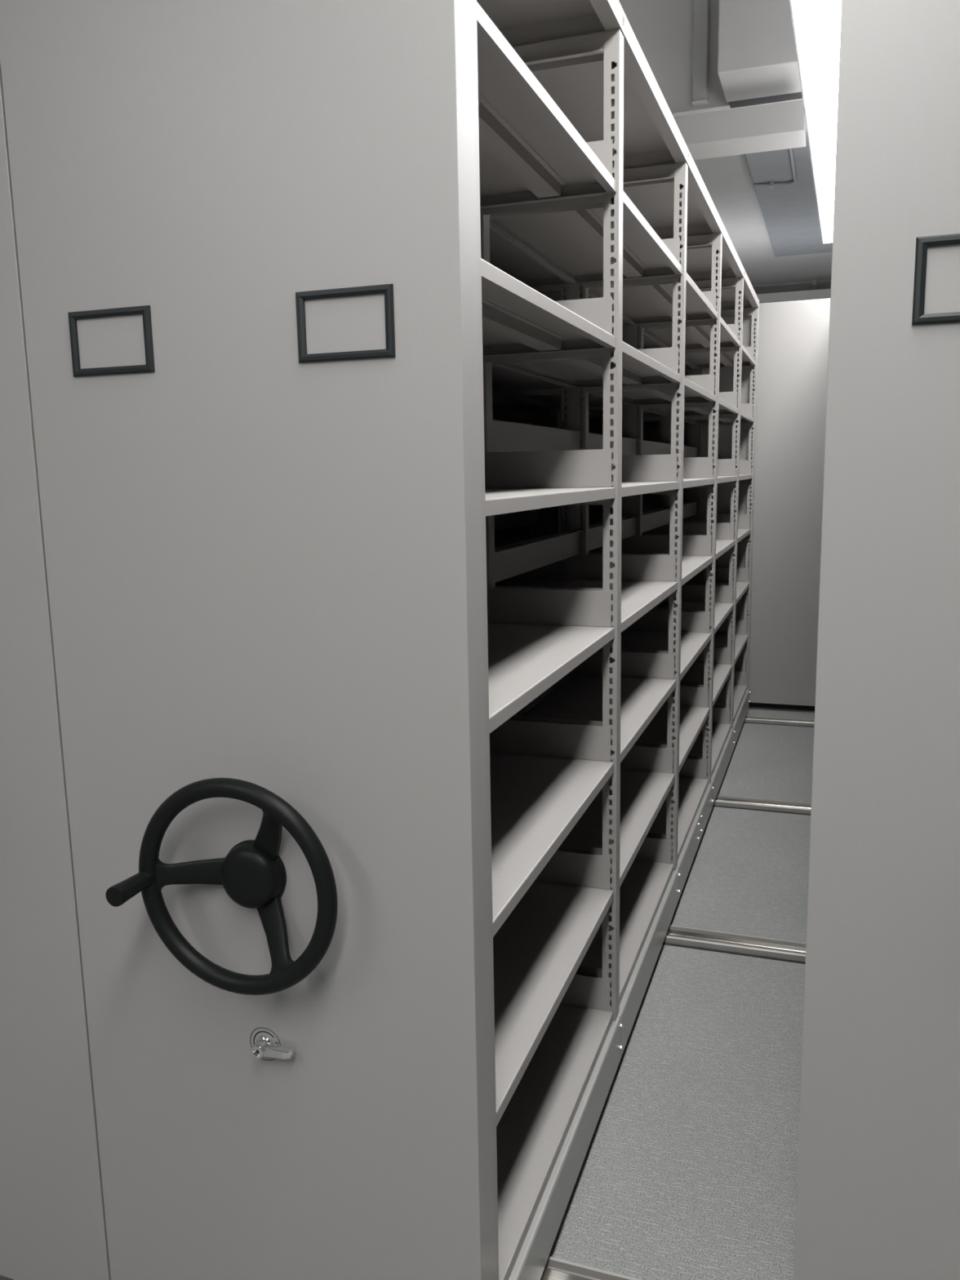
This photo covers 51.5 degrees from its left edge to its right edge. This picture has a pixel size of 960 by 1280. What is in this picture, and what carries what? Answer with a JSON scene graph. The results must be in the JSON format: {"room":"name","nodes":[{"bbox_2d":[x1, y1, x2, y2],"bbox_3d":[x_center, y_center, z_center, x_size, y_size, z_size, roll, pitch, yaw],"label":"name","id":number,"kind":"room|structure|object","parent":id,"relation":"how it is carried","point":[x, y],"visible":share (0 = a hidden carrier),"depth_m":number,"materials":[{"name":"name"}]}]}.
{"room":"archive storage room","nodes":[
{"label":"archive storage room","id":0,"kind":"room"},
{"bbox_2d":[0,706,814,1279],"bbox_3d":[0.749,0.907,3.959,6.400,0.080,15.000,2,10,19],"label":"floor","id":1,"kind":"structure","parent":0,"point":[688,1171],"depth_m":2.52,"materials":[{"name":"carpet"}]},
{"bbox_2d":[0,61,600,1279],"bbox_3d":[-0.209,-0.405,4.025,0.718,2.480,5.222,2,10,19],"label":"shelving","id":2,"kind":"object","parent":1,"relation":"on","point":[53,1224],"visible":0.02,"depth_m":1.72,"materials":[{"name":"metal"}]},
{"bbox_2d":[0,0,759,1279],"bbox_3d":[0.474,-0.378,3.785,0.730,2.480,5.222,2,10,19],"label":"shelving","id":3,"kind":"object","parent":1,"relation":"on","point":[388,820],"visible":1,"depth_m":1.54,"materials":[{"name":"metal"}]},
{"bbox_2d":[540,1256,641,1279],"bbox_3d":[-0.012,1.208,1.933,2.660,0.024,0.100,2,10,19],"label":"rail","id":4,"kind":"object","parent":1,"relation":"on","point":[555,1268],"visible":0.02,"depth_m":1.89,"materials":[{"name":"metal"}]},
{"bbox_2d":[662,924,805,964],"bbox_3d":[0.487,0.965,3.326,2.660,0.024,0.100,2,10,19],"label":"rail","id":5,"kind":"object","parent":1,"relation":"on","point":[676,935],"visible":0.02,"depth_m":3.20,"materials":[{"name":"metal"}]},
{"bbox_2d":[712,795,811,815],"bbox_3d":[0.958,0.737,4.640,2.660,0.024,0.098,2,10,19],"label":"rail","id":6,"kind":"object","parent":1,"relation":"on","point":[756,804],"visible":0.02,"depth_m":4.51,"materials":[{"name":"metal"}]},
{"bbox_2d":[743,715,814,727],"bbox_3d":[1.491,0.477,6.128,2.660,0.024,0.104,2,10,19],"label":"rail","id":7,"kind":"object","parent":1,"relation":"on","point":[748,718],"visible":0.02,"depth_m":6.00,"materials":[{"name":"metal"}]},
{"bbox_2d":[749,297,830,710],"bbox_3d":[1.636,-0.822,6.392,2.630,2.494,0.400,2,10,19],"label":"wall","id":8,"kind":"structure","parent":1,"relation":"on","point":[793,356],"depth_m":6.08,"materials":[{"name":"paint"}]},
{"bbox_2d":[793,0,959,1279],"bbox_3d":[1.577,-0.334,3.397,0.730,2.480,5.222,2,10,19],"label":"shelving","id":9,"kind":"object","parent":1,"relation":"on","point":[878,1178],"visible":1,"depth_m":1.20,"materials":[{"name":"metal"}]},
{"bbox_2d":[618,0,802,116],"bbox_3d":[1.349,-3.280,5.189,6.400,0.950,0.120,2,10,19],"label":"ceiling","id":10,"kind":"structure","parent":0,"point":[663,29],"depth_m":5.27,"materials":[{"name":"white paint"}]},
{"bbox_2d":[691,0,710,106],"bbox_3d":[1.148,-3.280,5.158,0.081,0.928,0.068,2,10,19],"label":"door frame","id":11,"kind":"structure","parent":10,"relation":"attached to","point":[701,8],"depth_m":5.17,"materials":[{"name":"white metal"}]},
{"bbox_2d":[693,154,831,285],"bbox_3d":[0.675,-3.010,3.303,6.400,1.035,15.000,2,10,19],"label":"ceiling","id":12,"kind":"structure","parent":0,"point":[728,181],"depth_m":8.01,"materials":[{"name":"white paint"}]},
{"bbox_2d":[673,99,806,159],"bbox_3d":[0.786,-3.117,5.112,1.722,1.225,0.270,2,10,19],"label":"beam","id":13,"kind":"structure","parent":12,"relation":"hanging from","point":[777,126],"depth_m":4.92,"materials":[{"name":"grey"}]},
{"bbox_2d":[717,0,832,257],"bbox_3d":[2.331,-3.334,6.598,0.985,0.605,4.470,2,10,19],"label":"duct","id":14,"kind":"object","parent":12,"relation":"attached to","point":[757,61],"visible":0.34,"depth_m":4.94,"materials":[{"name":"metal"}]},
{"bbox_2d":[753,148,796,188],"bbox_3d":[1.727,-2.895,5.955,0.276,0.027,1.390,2,10,19],"label":"pipe","id":15,"kind":"object","parent":14,"relation":"attached to","point":[771,184],"visible":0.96,"depth_m":6.53,"materials":[{"name":"grey metal"}]},
{"bbox_2d":[789,0,841,108],"bbox_3d":[1.117,-2.605,2.933,0.312,1.528,1.190,2,10,20],"label":"ceiling lamp","id":16,"kind":"object","parent":12,"relation":"hanging from","point":[816,24],"visible":0.31,"depth_m":3.13,"materials":[{"name":"grey plastic"}]},
{"bbox_2d":[804,103,837,191],"bbox_3d":[1.533,-2.799,4.042,0.312,1.528,1.190,2,10,20],"label":"ceiling lamp","id":17,"kind":"object","parent":12,"relation":"hanging from","point":[820,121],"visible":0.26,"depth_m":4.05,"materials":[{"name":"grey plastic"}]},
{"bbox_2d":[815,189,834,243],"bbox_3d":[1.948,-2.992,5.151,0.312,1.528,1.190,2,10,20],"label":"ceiling lamp","id":18,"kind":"object","parent":12,"relation":"hanging from","point":[824,199],"visible":0.19,"depth_m":5.17,"materials":[{"name":"grey plastic"}]},
{"bbox_2d":[752,279,831,293],"bbox_3d":[3.221,-2.498,10.607,6.400,4.350,0.100,2,10,19],"label":"wall","id":19,"kind":"structure","parent":0,"point":[821,284],"depth_m":10.35,"materials":[{"name":"white paint"}]},
{"bbox_2d":[812,279,817,289],"bbox_3d":[3.469,-2.012,10.506,0.040,3.414,0.079,2,10,19],"label":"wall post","id":20,"kind":"object","parent":19,"relation":"attached to","point":[814,281],"visible":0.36,"depth_m":10.20,"materials":[{"name":"grey metal"}]},
{"bbox_3d":[-1.494,-1.365,4.367,1.930,4.350,15.000,2,10,19],"label":"wall","id":21,"kind":"structure","parent":0,"visible":0},
{"bbox_2d":[755,288,831,303],"bbox_3d":[3.094,-3.516,10.233,2.650,0.085,0.150,2,10,19],"label":"cable tray","id":22,"kind":"object","parent":21,"relation":"attached to","point":[822,293],"visible":0.21,"depth_m":10.12,"materials":[{"name":"grey metal"}]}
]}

